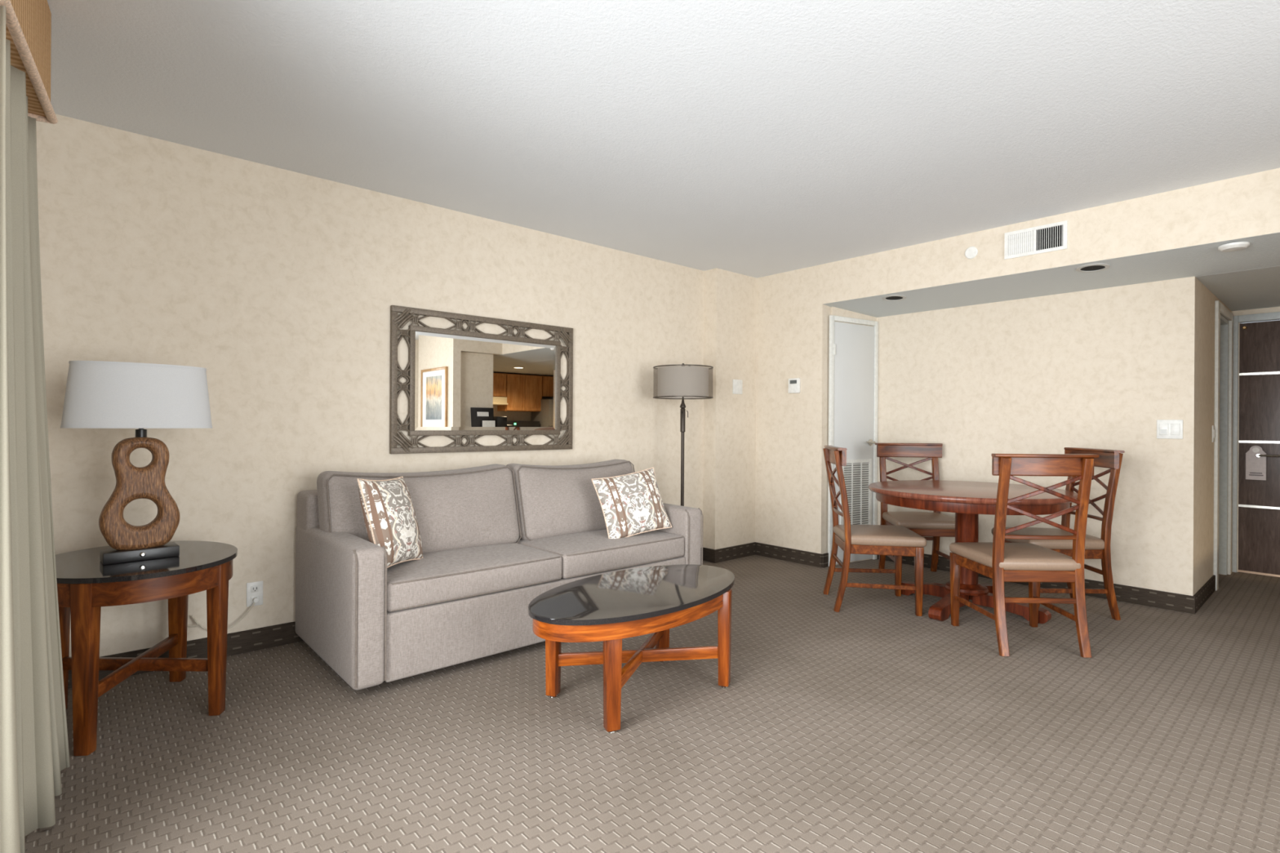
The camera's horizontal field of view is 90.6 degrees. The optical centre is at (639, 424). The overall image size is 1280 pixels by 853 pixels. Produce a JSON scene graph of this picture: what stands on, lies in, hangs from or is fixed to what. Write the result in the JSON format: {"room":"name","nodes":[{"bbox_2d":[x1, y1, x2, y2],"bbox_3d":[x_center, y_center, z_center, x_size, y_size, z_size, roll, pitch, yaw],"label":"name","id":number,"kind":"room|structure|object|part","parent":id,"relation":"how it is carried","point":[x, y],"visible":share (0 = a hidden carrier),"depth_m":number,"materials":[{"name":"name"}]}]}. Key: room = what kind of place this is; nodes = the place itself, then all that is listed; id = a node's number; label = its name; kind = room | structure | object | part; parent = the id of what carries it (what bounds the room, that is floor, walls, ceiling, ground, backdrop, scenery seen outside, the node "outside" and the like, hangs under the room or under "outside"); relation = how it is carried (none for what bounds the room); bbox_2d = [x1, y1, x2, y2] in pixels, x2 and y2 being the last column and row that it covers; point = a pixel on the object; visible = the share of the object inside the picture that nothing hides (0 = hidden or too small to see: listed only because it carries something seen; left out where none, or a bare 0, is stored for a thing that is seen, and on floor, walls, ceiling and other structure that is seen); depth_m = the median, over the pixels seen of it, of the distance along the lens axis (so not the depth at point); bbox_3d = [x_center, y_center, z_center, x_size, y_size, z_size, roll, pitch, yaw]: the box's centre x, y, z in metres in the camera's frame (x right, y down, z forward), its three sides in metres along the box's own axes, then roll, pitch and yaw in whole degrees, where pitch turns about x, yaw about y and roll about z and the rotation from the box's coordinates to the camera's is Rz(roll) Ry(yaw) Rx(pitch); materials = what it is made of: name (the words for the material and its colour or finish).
{"room":"hotel room","nodes":[
{"label":"hotel room","id":0,"kind":"room"},
{"bbox_2d":[35,114,704,657],"bbox_3d":[-1.192,-0.084,3.897,4.520,2.440,0.120,0,0,-42],"label":"wall","id":1,"kind":"structure","parent":0,"point":[282,285],"depth_m":3.23,"materials":[{"name":"beige paint"}]},
{"bbox_2d":[67,621,303,688],"bbox_3d":[-1.113,1.082,3.885,4.395,0.108,0.012,0,0,-42],"label":"baseboard","id":2,"kind":"structure","parent":1,"relation":"attached to","point":[251,640],"depth_m":3.13,"materials":[{"name":"carpet"}]},
{"bbox_2d":[246,581,262,607],"bbox_3d":[-1.925,0.848,3.166,0.072,0.120,0.009,0,0,-42],"label":"wall outlet","id":3,"kind":"object","parent":1,"relation":"attached to","point":[254,589],"visible":1,"depth_m":3.16,"materials":[{"name":"white plastic"}]},
{"bbox_2d":[250,595,258,603],"bbox_3d":[-1.924,0.874,3.164,0.036,0.032,0.004,0,0,-42],"label":"socket","id":4,"kind":"object","parent":3,"relation":"attached to","point":[251,597],"depth_m":3.16,"materials":[{"name":"white plastic"}]},
{"bbox_2d":[250,585,259,592],"bbox_3d":[-1.924,0.822,3.164,0.036,0.032,0.004,0,0,-42],"label":"socket","id":5,"kind":"object","parent":3,"relation":"attached to","point":[254,588],"depth_m":3.16,"materials":[{"name":"white plastic"}]},
{"bbox_2d":[389,305,573,453],"bbox_3d":[-0.944,-0.251,4.009,1.254,0.844,0.038,0,0,-42],"label":"wall mirror","id":6,"kind":"object","parent":1,"relation":"attached to","point":[462,382],"visible":1,"depth_m":3.94,"materials":[{"name":"grey metal"}]},
{"bbox_3d":[-0.946,-0.251,4.012,1.044,0.640,0.031,0,0,-42],"label":"rail","id":7,"kind":"part","parent":6,"relation":"part of","materials":[{"name":"grey metal"}]},
{"bbox_2d":[414,330,556,431],"bbox_3d":[-0.947,-0.251,4.013,0.984,0.580,0.017,0,0,-42],"label":"mirror glass","id":8,"kind":"object","parent":6,"relation":"attached to","point":[464,381],"depth_m":3.97,"materials":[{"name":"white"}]},
{"bbox_2d":[24,555,1279,852],"bbox_3d":[2.340,1.207,2.191,7.560,0.100,7.368,0,0,-42],"label":"floor","id":9,"kind":"structure","parent":0,"point":[873,725],"depth_m":2.26,"materials":[{"name":"carpet"}]},
{"bbox_2d":[55,540,237,755],"bbox_3d":[-1.972,0.826,2.486,0.744,0.610,0.650,0,0,39],"label":"end table","id":10,"kind":"object","parent":9,"relation":"on","point":[85,585],"visible":0.74,"depth_m":2.35,"materials":[{"name":"brown wood"}]},
{"bbox_3d":[-2.288,0.834,2.490,0.055,0.590,0.066,0,0,-7],"label":"leg","id":11,"kind":"part","parent":10,"relation":"part of","materials":[{"name":"brown wood"}]},
{"bbox_3d":[-1.906,0.836,2.177,0.066,0.590,0.055,0,0,-4],"label":"leg","id":12,"kind":"part","parent":10,"relation":"part of","materials":[{"name":"brown wood"}]},
{"bbox_2d":[60,360,258,630],"bbox_3d":[-1.958,0.381,2.718,0.400,1.220,0.895,0,0,-4],"label":"table lamp","id":13,"kind":"object","parent":10,"relation":"on","point":[100,394],"visible":0.98,"depth_m":2.40,"materials":[{"name":"brown wood"}]},
{"bbox_3d":[-1.937,0.011,2.459,0.465,0.008,0.279,0,0,-45],"label":"shade trim","id":14,"kind":"part","parent":13,"relation":"part of","materials":[{"name":"white fabric"}]},
{"bbox_3d":[-1.936,-0.107,2.459,0.462,0.240,0.276,0,0,-45],"label":"lamp shade","id":15,"kind":"part","parent":13,"relation":"part of","materials":[{"name":"white fabric"}]},
{"bbox_3d":[-1.935,-0.225,2.459,0.421,0.008,0.241,0,0,-45],"label":"shade trim","id":16,"kind":"part","parent":13,"relation":"part of","materials":[{"name":"white fabric"}]},
{"bbox_3d":[-1.897,0.497,2.417,0.018,0.018,0.010,0,0,-45],"label":"switch knob","id":17,"kind":"part","parent":13,"relation":"part of","materials":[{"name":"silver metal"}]},
{"bbox_3d":[-2.056,0.749,2.842,0.238,0.482,0.627,0,0,5],"label":"power cord","id":18,"kind":"part","parent":13,"relation":"part of","materials":[{"name":"white plastic"}]},
{"bbox_3d":[-2.038,0.836,2.795,0.066,0.590,0.055,0,0,-4],"label":"leg","id":19,"kind":"part","parent":10,"relation":"part of","materials":[{"name":"brown wood"}]},
{"bbox_3d":[-1.656,0.838,2.482,0.055,0.590,0.066,0,0,-7],"label":"leg","id":20,"kind":"part","parent":10,"relation":"part of","materials":[{"name":"brown wood"}]},
{"bbox_2d":[295,459,702,689],"bbox_3d":[-0.697,0.688,3.604,2.078,0.902,0.957,0,0,-42],"label":"sofa","id":21,"kind":"object","parent":9,"relation":"on","point":[495,539],"visible":0.77,"depth_m":3.08,"materials":[{"name":"fabric"}]},
{"bbox_3d":[-0.933,0.492,3.871,2.062,0.290,0.230,0,0,-42],"label":"frame","id":22,"kind":"part","parent":21,"relation":"part of","materials":[{"name":"fabric"}]},
{"bbox_3d":[-1.423,0.801,2.963,0.144,0.589,0.955,0,0,-42],"label":"arm","id":23,"kind":"part","parent":21,"relation":"part of","materials":[{"name":"fabric"}]},
{"bbox_2d":[356,476,422,568],"bbox_3d":[-1.165,0.454,2.972,0.205,0.422,0.342,0,0,21],"label":"throw pillow","id":24,"kind":"object","parent":21,"relation":"on","point":[389,517],"visible":0.94,"depth_m":2.88,"materials":[{"name":"fabric"}]},
{"bbox_2d":[316,464,519,553],"bbox_3d":[-1.135,0.458,3.368,1.026,0.447,0.331,0,0,-42],"label":"cushion","id":25,"kind":"object","parent":21,"relation":"on","point":[474,507],"depth_m":3.31,"materials":[{"name":"fabric"}]},
{"bbox_2d":[386,542,562,612],"bbox_3d":[-0.967,0.735,3.233,0.901,0.160,0.735,0,0,-42],"label":"seat cushion","id":26,"kind":"object","parent":21,"relation":"on","point":[462,575],"depth_m":2.99,"materials":[{"name":"fabric"}]},
{"bbox_2d":[506,459,633,540],"bbox_3d":[-0.402,0.463,4.017,0.916,0.446,0.331,0,0,-42],"label":"cushion","id":27,"kind":"object","parent":21,"relation":"on","point":[553,501],"depth_m":3.79,"materials":[{"name":"fabric"}]},
{"bbox_2d":[515,528,684,578],"bbox_3d":[-0.295,0.739,3.828,0.897,0.160,0.735,0,0,-42],"label":"seat cushion","id":28,"kind":"object","parent":21,"relation":"on","point":[584,553],"depth_m":3.59,"materials":[{"name":"fabric"}]},
{"bbox_2d":[591,466,671,538],"bbox_3d":[-0.046,0.482,3.842,0.494,0.423,0.190,0,0,-35],"label":"throw pillow","id":29,"kind":"object","parent":21,"relation":"on","point":[632,504],"visible":0.98,"depth_m":3.77,"materials":[{"name":"fabric"}]},
{"bbox_3d":[0.025,0.809,4.245,0.144,0.589,0.955,0,0,-42],"label":"arm","id":30,"kind":"part","parent":21,"relation":"part of","materials":[{"name":"fabric"}]},
{"bbox_2d":[528,564,734,733],"bbox_3d":[0.003,0.920,2.706,0.590,0.445,1.106,0,0,43],"label":"coffee table","id":31,"kind":"object","parent":9,"relation":"on","point":[611,607],"visible":1,"depth_m":2.58,"materials":[{"name":"brown wood"}]},
{"bbox_3d":[-0.362,0.923,2.651,0.052,0.411,0.062,0,0,19],"label":"leg","id":32,"kind":"part","parent":31,"relation":"part of","materials":[{"name":"brown wood"}]},
{"bbox_3d":[-0.103,0.925,2.352,0.062,0.411,0.052,0,0,-23],"label":"leg","id":33,"kind":"part","parent":31,"relation":"part of","materials":[{"name":"brown wood"}]},
{"bbox_3d":[0.109,0.926,3.060,0.062,0.411,0.052,0,0,-23],"label":"leg","id":34,"kind":"part","parent":31,"relation":"part of","materials":[{"name":"brown wood"}]},
{"bbox_3d":[0.368,0.927,2.760,0.052,0.411,0.062,0,0,19],"label":"leg","id":35,"kind":"part","parent":31,"relation":"part of","materials":[{"name":"brown wood"}]},
{"bbox_2d":[653,363,713,506],"bbox_3d":[0.315,0.347,4.688,0.436,1.595,0.436,0,0,-42],"label":"floor lamp","id":36,"kind":"object","parent":9,"relation":"on","point":[682,382],"visible":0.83,"depth_m":4.54,"materials":[{"name":"white fabric"}]},
{"bbox_3d":[0.319,-0.307,4.688,0.370,0.213,0.370,0,0,-42],"label":"lamp shade","id":37,"kind":"part","parent":36,"relation":"part of","materials":[{"name":"white fabric"}]},
{"bbox_2d":[822,445,926,616],"bbox_3d":[1.481,0.650,4.064,0.548,1.010,0.505,0,0,7],"label":"dining chair","id":38,"kind":"object","parent":9,"relation":"on","point":[898,541],"visible":1,"depth_m":3.87,"materials":[{"name":"brown wood"}]},
{"bbox_3d":[1.291,0.657,4.289,0.104,0.994,0.046,0,0,7],"label":"leg","id":39,"kind":"part","parent":38,"relation":"part of","materials":[{"name":"brown wood"}]},
{"bbox_3d":[1.262,0.205,4.092,0.046,0.098,0.494,0,0,7],"label":"rail","id":40,"kind":"part","parent":38,"relation":"part of","materials":[{"name":"brown wood"}]},
{"bbox_3d":[1.283,0.566,4.089,0.034,0.020,0.383,0,0,7],"label":"rail","id":41,"kind":"part","parent":38,"relation":"part of","materials":[{"name":"brown wood"}]},
{"bbox_3d":[1.241,0.657,3.892,0.104,0.994,0.046,0,0,7],"label":"leg","id":42,"kind":"part","parent":38,"relation":"part of","materials":[{"name":"brown wood"}]},
{"bbox_3d":[1.508,0.767,4.061,0.447,0.058,0.468,0,0,7],"label":"seat rail","id":43,"kind":"part","parent":38,"relation":"part of","materials":[{"name":"brown wood"}]},
{"bbox_3d":[1.517,0.710,4.059,0.475,0.102,0.487,0,0,7],"label":"seat","id":44,"kind":"part","parent":38,"relation":"part of","materials":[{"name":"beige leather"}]},
{"bbox_3d":[1.734,0.946,4.256,0.046,0.415,0.046,0,0,7],"label":"leg","id":45,"kind":"part","parent":38,"relation":"part of","materials":[{"name":"brown wood"}]},
{"bbox_3d":[1.679,0.945,3.815,0.046,0.415,0.046,0,0,7],"label":"leg","id":46,"kind":"part","parent":38,"relation":"part of","materials":[{"name":"brown wood"}]},
{"bbox_2d":[875,443,955,571],"bbox_3d":[2.092,0.654,4.750,0.505,1.010,0.548,0,0,5],"label":"dining chair","id":47,"kind":"object","parent":9,"relation":"on","point":[937,525],"visible":0.69,"depth_m":4.93,"materials":[{"name":"brown wood"}]},
{"bbox_3d":[1.910,0.661,4.982,0.046,0.994,0.104,0,0,5],"label":"leg","id":48,"kind":"part","parent":47,"relation":"part of","materials":[{"name":"brown wood"}]},
{"bbox_3d":[2.113,0.210,4.973,0.494,0.098,0.046,0,0,5],"label":"rail","id":49,"kind":"part","parent":47,"relation":"part of","materials":[{"name":"brown wood"}]},
{"bbox_3d":[2.088,0.713,4.713,0.487,0.102,0.475,0,0,5],"label":"seat","id":50,"kind":"part","parent":47,"relation":"part of","materials":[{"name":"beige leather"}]},
{"bbox_3d":[2.089,0.770,4.722,0.468,0.058,0.447,0,0,5],"label":"seat rail","id":51,"kind":"part","parent":47,"relation":"part of","materials":[{"name":"brown wood"}]},
{"bbox_3d":[2.309,0.663,4.949,0.046,0.994,0.104,0,0,5],"label":"leg","id":52,"kind":"part","parent":47,"relation":"part of","materials":[{"name":"brown wood"}]},
{"bbox_2d":[868,480,1077,623],"bbox_3d":[2.071,0.780,4.014,1.176,0.750,1.176,0,0,-42],"label":"dining table","id":53,"kind":"object","parent":9,"relation":"on","point":[967,500],"visible":0.82,"depth_m":3.81,"materials":[{"name":"brown wood"}]},
{"bbox_2d":[949,453,1099,657],"bbox_3d":[2.024,0.654,3.394,0.505,1.010,0.548,0,0,1],"label":"dining chair","id":54,"kind":"object","parent":9,"relation":"on","point":[997,560],"visible":1,"depth_m":3.19,"materials":[{"name":"brown wood"}]},
{"bbox_3d":[1.806,0.946,3.629,0.046,0.415,0.046,0,0,1],"label":"leg","id":55,"kind":"part","parent":54,"relation":"part of","materials":[{"name":"brown wood"}]},
{"bbox_3d":[1.818,0.660,3.183,0.046,0.994,0.104,0,0,1],"label":"leg","id":56,"kind":"part","parent":54,"relation":"part of","materials":[{"name":"brown wood"}]},
{"bbox_3d":[2.025,0.713,3.431,0.487,0.102,0.475,0,0,1],"label":"seat","id":57,"kind":"part","parent":54,"relation":"part of","materials":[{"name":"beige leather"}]},
{"bbox_3d":[2.024,0.770,3.422,0.468,0.058,0.447,0,0,1],"label":"seat rail","id":58,"kind":"part","parent":54,"relation":"part of","materials":[{"name":"brown wood"}]},
{"bbox_3d":[2.250,0.949,3.618,0.046,0.415,0.046,0,0,1],"label":"leg","id":59,"kind":"part","parent":54,"relation":"part of","materials":[{"name":"brown wood"}]},
{"bbox_3d":[2.019,0.570,3.195,0.383,0.020,0.034,0,0,1],"label":"rail","id":60,"kind":"part","parent":54,"relation":"part of","materials":[{"name":"brown wood"}]},
{"bbox_3d":[2.021,0.210,3.171,0.494,0.098,0.046,0,0,1],"label":"rail","id":61,"kind":"part","parent":54,"relation":"part of","materials":[{"name":"brown wood"}]},
{"bbox_3d":[2.218,0.663,3.173,0.046,0.994,0.104,0,0,1],"label":"leg","id":62,"kind":"part","parent":54,"relation":"part of","materials":[{"name":"brown wood"}]},
{"bbox_2d":[991,447,1124,620],"bbox_3d":[2.604,0.657,3.982,0.548,1.010,0.505,0,0,4],"label":"dining chair","id":63,"kind":"object","parent":9,"relation":"on","point":[1095,548],"visible":0.59,"depth_m":3.77,"materials":[{"name":"brown wood"}]},
{"bbox_3d":[2.358,0.950,3.776,0.046,0.415,0.046,0,0,4],"label":"leg","id":64,"kind":"part","parent":63,"relation":"part of","materials":[{"name":"brown wood"}]},
{"bbox_3d":[2.567,0.716,3.985,0.475,0.102,0.487,0,0,4],"label":"seat","id":65,"kind":"part","parent":63,"relation":"part of","materials":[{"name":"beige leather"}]},
{"bbox_3d":[2.575,0.773,3.984,0.447,0.058,0.468,0,0,4],"label":"seat rail","id":66,"kind":"part","parent":63,"relation":"part of","materials":[{"name":"brown wood"}]},
{"bbox_3d":[2.833,0.666,4.167,0.104,0.994,0.046,0,0,4],"label":"leg","id":67,"kind":"part","parent":63,"relation":"part of","materials":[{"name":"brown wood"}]},
{"bbox_3d":[2.804,0.575,3.969,0.034,0.020,0.383,0,0,4],"label":"rail","id":68,"kind":"part","parent":63,"relation":"part of","materials":[{"name":"brown wood"}]},
{"bbox_3d":[2.830,0.215,3.967,0.046,0.098,0.494,0,0,4],"label":"rail","id":69,"kind":"part","parent":63,"relation":"part of","materials":[{"name":"brown wood"}]},
{"bbox_3d":[2.806,0.666,3.768,0.104,0.994,0.046,0,0,4],"label":"leg","id":70,"kind":"part","parent":63,"relation":"part of","materials":[{"name":"brown wood"}]},
{"bbox_2d":[47,0,1279,278],"bbox_3d":[1.172,-1.340,1.630,5.044,0.100,6.638,0,0,-42],"label":"ceiling","id":71,"kind":"structure","parent":0,"point":[756,139],"depth_m":2.56,"materials":[{"name":"white paint"}]},
{"bbox_2d":[0,0,57,124],"bbox_3d":[-0.957,-1.123,0.640,0.177,0.349,3.317,0,0,-36],"label":"valance","id":72,"kind":"object","parent":71,"relation":"hanging from","point":[28,22],"visible":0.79,"depth_m":1.78,"materials":[{"name":"beige fabric"}]},
{"bbox_2d":[0,5,70,852],"bbox_3d":[-1.687,0.084,1.709,0.168,2.073,0.803,0,0,-37],"label":"curtain","id":73,"kind":"object","parent":72,"relation":"hanging from","point":[34,751],"visible":1,"depth_m":1.71,"materials":[{"name":"fabric"}]},
{"bbox_2d":[702,267,756,549],"bbox_3d":[0.785,-0.072,5.555,0.649,2.440,0.258,0,0,-42],"label":"wall pillar","id":74,"kind":"structure","parent":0,"point":[730,313],"depth_m":5.36,"materials":[{"name":"beige paint"}]},
{"bbox_2d":[702,542,755,563],"bbox_3d":[0.771,1.093,5.453,0.529,0.108,0.138,0,0,-42],"label":"baseboard","id":75,"kind":"structure","parent":74,"relation":"attached to","point":[719,555],"depth_m":5.34,"materials":[{"name":"carpet"}]},
{"bbox_2d":[733,379,742,394],"bbox_3d":[0.837,-0.320,5.420,0.124,0.124,0.010,0,0,-42],"label":"wall plate","id":76,"kind":"object","parent":74,"relation":"attached to","point":[737,384],"visible":1,"depth_m":5.42,"materials":[{"name":"white plastic"}]},
{"bbox_2d":[831,306,876,564],"bbox_3d":[1.775,0.088,5.359,0.565,2.130,0.120,0,0,-31],"label":"wall","id":77,"kind":"structure","parent":0,"point":[835,311],"depth_m":5.27,"materials":[{"name":"beige paint"}]},
{"bbox_2d":[827,315,878,566],"bbox_3d":[1.794,0.136,5.260,0.586,2.035,0.068,0,0,-31],"label":"door","id":78,"kind":"structure","parent":77,"relation":"in","point":[853,348],"depth_m":5.28,"materials":[{"name":"white paint"}]},
{"bbox_2d":[840,458,871,524],"bbox_3d":[1.805,0.589,5.286,0.376,0.590,0.011,0,0,-31],"label":"return grille","id":79,"kind":"object","parent":78,"relation":"attached to","point":[857,473],"depth_m":5.30,"materials":[{"name":"white metal"}]},
{"bbox_3d":[1.968,0.155,5.364,0.056,0.056,0.045,0,0,-32],"label":"handle","id":80,"kind":"part","parent":78,"relation":"part of","materials":[{"name":"silver metal"}]},
{"bbox_2d":[755,168,1279,554],"bbox_3d":[2.480,-0.062,4.039,0.120,2.440,4.260,0,0,-42],"label":"wall","id":81,"kind":"structure","parent":0,"point":[793,319],"depth_m":4.92,"materials":[{"name":"beige paint"}]},
{"bbox_2d":[755,542,828,568],"bbox_3d":[1.281,1.097,5.369,0.122,0.108,0.688,0,0,-42],"label":"baseboard","id":82,"kind":"structure","parent":81,"relation":"attached to","point":[806,557],"depth_m":5.29,"materials":[{"name":"carpet"}]},
{"bbox_2d":[787,377,800,393],"bbox_3d":[1.286,-0.322,5.280,0.026,0.124,0.110,0,0,-42],"label":"thermostat","id":83,"kind":"object","parent":81,"relation":"attached to","point":[794,384],"visible":1,"depth_m":5.26,"materials":[{"name":"white plastic"}]},
{"bbox_2d":[964,246,977,258],"bbox_3d":[2.219,-1.150,4.242,0.011,0.082,0.082,0,0,-42],"label":"sprinkler cover","id":84,"kind":"object","parent":81,"relation":"attached to","point":[971,252],"visible":1,"depth_m":4.24,"materials":[{"name":"white plastic"}]},
{"bbox_2d":[1004,220,1067,259],"bbox_3d":[2.469,-1.147,3.958,0.014,0.170,0.346,0,0,-42],"label":"air vent","id":85,"kind":"object","parent":81,"relation":"in","point":[1053,237],"visible":1,"depth_m":3.95,"materials":[{"name":"white plastic"}]},
{"bbox_2d":[876,276,1198,595],"bbox_3d":[2.759,0.094,4.712,0.120,2.130,2.083,0,0,-42],"label":"wall","id":86,"kind":"structure","parent":0,"point":[1095,368],"depth_m":4.36,"materials":[{"name":"beige paint"}]},
{"bbox_2d":[876,553,1195,613],"bbox_3d":[2.714,1.105,4.656,0.012,0.108,2.075,0,0,-42],"label":"baseboard","id":87,"kind":"structure","parent":86,"relation":"attached to","point":[1135,595],"depth_m":4.11,"materials":[{"name":"carpet"}]},
{"bbox_2d":[1156,419,1182,439],"bbox_3d":[3.324,0.032,3.974,0.014,0.120,0.128,0,0,-42],"label":"light switch","id":88,"kind":"object","parent":86,"relation":"attached to","point":[1166,428],"visible":1,"depth_m":3.97,"materials":[{"name":"white plastic"}]},
{"bbox_2d":[822,232,1279,317],"bbox_3d":[4.483,-0.956,3.591,2.515,0.108,6.280,0,0,-42],"label":"ceiling","id":89,"kind":"structure","parent":0,"point":[1263,251],"depth_m":4.08,"materials":[{"name":"paint"}]},
{"bbox_2d":[882,294,906,301],"bbox_3d":[1.918,-0.954,4.779,0.169,0.017,0.169,0,0,-36],"label":"recessed light","id":90,"kind":"object","parent":89,"relation":"in","point":[892,297],"visible":1,"depth_m":4.78,"materials":[{"name":"white metal"}]},
{"bbox_2d":[1075,263,1110,272],"bbox_3d":[2.747,-0.949,3.843,0.169,0.017,0.169,0,0,-36],"label":"recessed light","id":91,"kind":"object","parent":89,"relation":"in","point":[1091,267],"visible":1,"depth_m":3.84,"materials":[{"name":"white metal"}]},
{"bbox_2d":[1217,241,1249,252],"bbox_3d":[3.146,-0.937,3.355,0.124,0.027,0.124,0,0,-42],"label":"smoke detector","id":92,"kind":"object","parent":89,"relation":"attached to","point":[1233,246],"visible":1,"depth_m":3.33,"materials":[{"name":"white plastic"}]},
{"bbox_2d":[1195,280,1231,592],"bbox_3d":[4.061,0.107,4.554,1.620,2.120,0.120,0,0,-42],"label":"wall","id":93,"kind":"structure","parent":0,"point":[1206,299],"depth_m":4.19,"materials":[{"name":"beige paint"}]},
{"bbox_2d":[1193,574,1215,613],"bbox_3d":[3.723,1.111,4.171,0.855,0.108,0.012,0,0,-42],"label":"baseboard","id":94,"kind":"structure","parent":93,"relation":"attached to","point":[1208,588],"depth_m":4.13,"materials":[{"name":"carpet"}]},
{"bbox_2d":[1212,425,1214,442],"bbox_3d":[3.985,0.067,4.399,0.070,0.116,0.011,0,0,-42],"label":"light switch","id":95,"kind":"object","parent":93,"relation":"attached to","point":[1213,426],"visible":1,"depth_m":4.38,"materials":[{"name":"white plastic"}]},
{"bbox_2d":[1213,300,1233,591],"bbox_3d":[4.303,0.151,4.755,0.810,2.035,0.140,0,0,-42],"label":"door","id":96,"kind":"structure","parent":93,"relation":"in","point":[1224,328],"depth_m":4.92,"materials":[{"name":"white paint"}]},
{"bbox_2d":[1231,306,1279,572],"bbox_3d":[6.064,0.119,3.604,0.120,2.120,4.197,0,0,-42],"label":"wall","id":97,"kind":"structure","parent":0,"point":[1273,309],"depth_m":5.01,"materials":[{"name":"beige paper"}]},
{"bbox_2d":[1231,311,1279,577],"bbox_3d":[5.047,0.158,4.656,0.108,2.030,1.030,0,0,-42],"label":"door","id":98,"kind":"structure","parent":97,"relation":"in","point":[1259,500],"depth_m":4.93,"materials":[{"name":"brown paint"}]},
{"bbox_2d":[1245,445,1266,479],"bbox_3d":[4.781,0.299,4.916,0.003,0.265,0.114,0,0,-42],"label":"hanger","id":99,"kind":"object","parent":98,"relation":"hanging from","point":[1255,467],"visible":1,"depth_m":4.92,"materials":[{"name":"paper"}]},
{"bbox_3d":[4.817,0.242,4.850,0.023,0.017,0.118,0,0,-42],"label":"lever","id":100,"kind":"part","parent":98,"relation":"part of","materials":[{"name":"silver metal"}]}
]}

